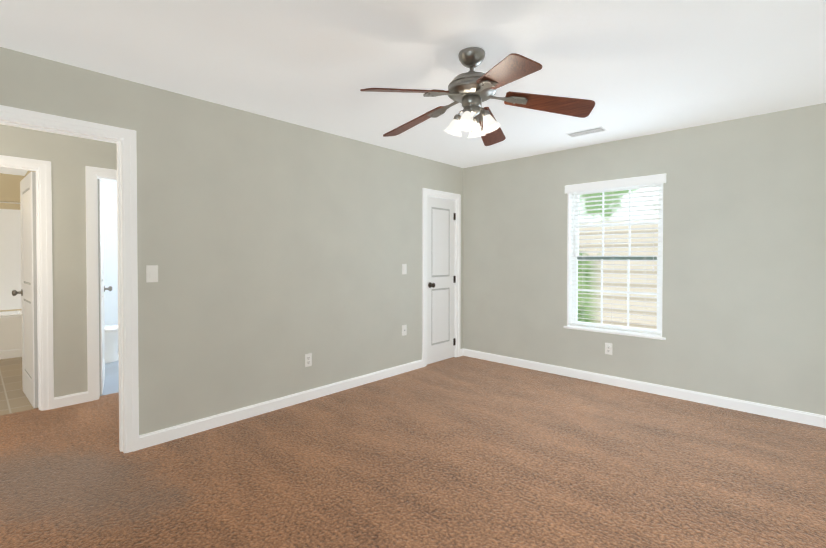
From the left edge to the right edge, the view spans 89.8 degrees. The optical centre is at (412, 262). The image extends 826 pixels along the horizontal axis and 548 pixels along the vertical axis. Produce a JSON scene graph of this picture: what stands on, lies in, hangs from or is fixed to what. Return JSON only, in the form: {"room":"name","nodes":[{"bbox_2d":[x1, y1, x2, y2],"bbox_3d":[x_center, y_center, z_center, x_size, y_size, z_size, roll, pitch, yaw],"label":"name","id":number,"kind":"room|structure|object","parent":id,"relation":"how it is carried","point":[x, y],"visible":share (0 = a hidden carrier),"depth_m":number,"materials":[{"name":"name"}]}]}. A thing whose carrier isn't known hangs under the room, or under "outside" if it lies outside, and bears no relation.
{"room":"empty bedroom","nodes":[
{"label":"empty bedroom","id":0,"kind":"room"},
{"bbox_2d":[0,173,24,311],"bbox_3d":[-6.101,-0.005,5.370,0.100,2.440,1.780,1,1,43],"label":"wall","id":1,"kind":"structure","parent":0,"point":[9,187],"depth_m":5.79,"materials":[{"name":"paint"}]},
{"bbox_2d":[0,357,35,415],"bbox_3d":[-4.843,1.280,4.206,3.350,0.100,1.580,1,1,43],"label":"floor","id":2,"kind":"structure","parent":0,"point":[13,398],"depth_m":4.05,"materials":[{"name":"beige tile"}]},
{"bbox_2d":[0,209,21,359],"bbox_3d":[-5.782,0.243,5.074,0.765,1.950,1.570,1,1,43],"label":"bathtub","id":3,"kind":"object","parent":2,"relation":"on","point":[10,282],"visible":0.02,"depth_m":5.75,"materials":[{"name":"plastic"}]},
{"bbox_2d":[0,124,116,397],"bbox_3d":[-2.997,0.017,3.637,0.100,2.440,3.900,1,1,43],"label":"wall","id":4,"kind":"structure","parent":0,"point":[70,158],"depth_m":3.58,"materials":[{"name":"paint"}]},
{"bbox_2d":[12,171,38,407],"bbox_3d":[-3.450,0.232,3.728,0.728,1.992,0.179,1,1,41],"label":"bathroom door","id":5,"kind":"structure","parent":4,"relation":"in","point":[28,292],"depth_m":3.62,"materials":[{"name":"paint"}]},
{"bbox_2d":[0,155,53,410],"bbox_3d":[-3.390,0.199,3.220,0.132,2.086,0.884,1,1,43],"label":"door frame","id":6,"kind":"structure","parent":4,"relation":"attached to","point":[42,168],"depth_m":3.47,"materials":[{"name":"paint"}]},
{"bbox_2d":[54,391,87,408],"bbox_3d":[-2.494,1.198,3.180,1.280,0.090,3.700,1,1,43],"label":"baseboard","id":7,"kind":"structure","parent":4,"relation":"attached to","point":[69,400],"depth_m":3.59,"materials":[{"name":"paint"}]},
{"bbox_2d":[85,166,116,401],"bbox_3d":[-2.627,0.189,4.033,0.132,2.086,0.884,1,1,43],"label":"door frame","id":8,"kind":"structure","parent":4,"relation":"attached to","point":[93,174],"depth_m":3.70,"materials":[{"name":"paint"}]},
{"bbox_2d":[97,179,111,394],"bbox_3d":[-3.088,0.227,4.098,0.179,1.992,0.728,-1,1,-35],"label":"room door","id":9,"kind":"structure","parent":4,"relation":"in","point":[102,288],"depth_m":3.86,"materials":[{"name":"paint"}]},
{"bbox_2d":[100,180,117,325],"bbox_3d":[-4.375,-0.022,6.698,0.100,2.440,2.520,1,1,43],"label":"wall","id":10,"kind":"structure","parent":0,"point":[110,249],"depth_m":6.35,"materials":[{"name":"paint"}]},
{"bbox_2d":[100,361,118,395],"bbox_3d":[-3.244,1.261,5.654,3.000,0.100,2.520,1,1,43],"label":"floor","id":11,"kind":"structure","parent":0,"point":[111,383],"depth_m":4.38,"materials":[{"name":"tile"}]},
{"bbox_2d":[105,325,118,363],"bbox_3d":[-3.856,0.832,4.997,0.480,0.775,0.712,1,1,43],"label":"toilet","id":12,"kind":"object","parent":11,"relation":"on","point":[111,343],"visible":0.19,"depth_m":5.03,"materials":[{"name":"ceramic"}]},
{"bbox_2d":[0,47,462,434],"bbox_3d":[-1.093,0.017,3.634,0.120,2.440,5.300,1,1,43],"label":"wall","id":13,"kind":"structure","parent":0,"point":[275,250],"depth_m":3.33,"materials":[{"name":"paint"}]},
{"bbox_2d":[0,105,138,452],"bbox_3d":[-2.229,0.195,2.425,0.152,2.116,1.024,1,1,43],"label":"door frame","id":14,"kind":"structure","parent":13,"relation":"attached to","point":[123,139],"depth_m":2.71,"materials":[{"name":"paint"}]},
{"bbox_2d":[146,265,157,281],"bbox_3d":[-1.770,0.077,2.816,0.013,0.115,0.070,1,1,43],"label":"light switch","id":15,"kind":"object","parent":13,"relation":"attached to","point":[151,273],"visible":1,"depth_m":2.81,"materials":[{"name":"plastic"}]},
{"bbox_2d":[139,360,422,449],"bbox_3d":[-0.860,1.190,3.800,0.014,0.090,2.836,1,1,43],"label":"baseboard","id":16,"kind":"structure","parent":13,"relation":"attached to","point":[194,427],"depth_m":3.39,"materials":[{"name":"paint"}]},
{"bbox_2d":[305,353,311,366],"bbox_3d":[-0.937,0.876,3.717,0.010,0.115,0.070,1,1,43],"label":"outlet","id":17,"kind":"object","parent":13,"relation":"attached to","point":[308,360],"visible":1,"depth_m":3.71,"materials":[{"name":"plastic"}]},
{"bbox_2d":[402,325,406,335],"bbox_3d":[-0.095,0.754,4.612,0.010,0.115,0.070,1,1,43],"label":"jack","id":18,"kind":"object","parent":13,"relation":"attached to","point":[404,329],"visible":1,"depth_m":4.61,"materials":[{"name":"plastic"}]},
{"bbox_2d":[402,264,406,273],"bbox_3d":[-0.094,0.074,4.602,0.013,0.115,0.070,1,1,43],"label":"light switch","id":19,"kind":"object","parent":13,"relation":"attached to","point":[404,268],"visible":1,"depth_m":4.60,"materials":[{"name":"plastic"}]},
{"bbox_2d":[427,196,455,363],"bbox_3d":[0.335,0.214,5.114,0.179,1.992,0.568,1,1,43],"label":"closet door","id":20,"kind":"structure","parent":13,"relation":"in","point":[441,279],"depth_m":5.10,"materials":[{"name":"paint"}]},
{"bbox_2d":[422,188,460,366],"bbox_3d":[0.309,0.175,5.130,0.152,2.086,0.724,1,1,43],"label":"trim","id":21,"kind":"structure","parent":13,"relation":"attached to","point":[426,192],"depth_m":5.07,"materials":[{"name":"paint"}]},
{"bbox_2d":[0,356,825,547],"bbox_3d":[-0.446,1.300,2.631,5.220,0.100,5.900,1,1,43],"label":"floor carpet","id":22,"kind":"object","parent":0,"point":[462,452],"visible":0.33,"depth_m":2.46,"materials":[{"name":"brown carpet"}]},
{"bbox_2d":[0,0,825,181],"bbox_3d":[-1.704,-1.255,3.778,8.670,0.100,5.900,1,1,43],"label":"ceiling","id":23,"kind":"structure","parent":0,"point":[634,68],"depth_m":2.39,"materials":[{"name":"paint"}]},
{"bbox_2d":[360,47,594,145],"bbox_3d":[0.298,-0.958,2.385,1.242,0.458,1.288,1,1,43],"label":"ceiling fan","id":24,"kind":"object","parent":23,"relation":"hanging from","point":[471,90],"visible":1,"depth_m":2.30,"materials":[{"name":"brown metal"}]},
{"bbox_2d":[565,126,607,137],"bbox_3d":[1.595,-1.200,3.824,0.340,0.011,0.150,1,1,43],"label":"ceiling vent","id":25,"kind":"object","parent":23,"relation":"in","point":[586,131],"visible":1,"depth_m":3.80,"materials":[{"name":"metal"}]},
{"bbox_2d":[463,103,825,415],"bbox_3d":[2.065,0.010,4.194,3.720,2.440,0.160,1,1,43],"label":"wall","id":26,"kind":"structure","parent":0,"point":[744,268],"depth_m":3.67,"materials":[{"name":"paint"}]},
{"bbox_2d":[605,343,611,354],"bbox_3d":[1.971,0.870,4.177,0.070,0.115,0.010,1,1,43],"label":"outlet","id":27,"kind":"object","parent":26,"relation":"attached to","point":[608,348],"visible":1,"depth_m":4.17,"materials":[{"name":"plastic"}]},
{"bbox_2d":[564,183,665,339],"bbox_3d":[2.036,-0.044,4.205,0.960,1.512,0.182,1,1,43],"label":"window unit","id":28,"kind":"structure","parent":26,"relation":"in","point":[576,321],"depth_m":4.27,"materials":[{"name":"plastic"}]},
{"bbox_2d":[565,174,665,334],"bbox_3d":[2.004,-0.071,4.171,0.950,1.502,0.080,1,1,43],"label":"window blinds","id":29,"kind":"object","parent":28,"relation":"attached to","point":[630,182],"visible":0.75,"depth_m":4.14,"materials":[{"name":"paint"}]},
{"bbox_2d":[460,349,825,427],"bbox_3d":[1.942,1.185,4.187,3.570,0.090,0.040,1,1,43],"label":"baseboard","id":30,"kind":"structure","parent":26,"relation":"attached to","point":[808,418],"depth_m":3.82,"materials":[{"name":"paint"}]},
{"label":"outside","id":31,"kind":"structure","parent":0,"visible":0},
{"bbox_2d":[578,187,657,328],"bbox_3d":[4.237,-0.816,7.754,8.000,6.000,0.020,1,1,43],"label":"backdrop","id":32,"kind":"structure","parent":31,"point":[605,310],"depth_m":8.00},
{"bbox_3d":[-4.268,0.002,4.802,3.350,2.440,0.100,1,1,43],"label":"wall","id":33,"kind":"structure","parent":0,"visible":0},
{"bbox_2d":[0,201,19,203],"bbox_3d":[-5.532,-0.758,4.827,0.024,0.024,1.566,1,1,43],"label":"rail","id":34,"kind":"object","parent":33,"relation":"attached to","point":[9,202],"depth_m":5.26,"materials":[{"name":"silver metal"}]}
]}

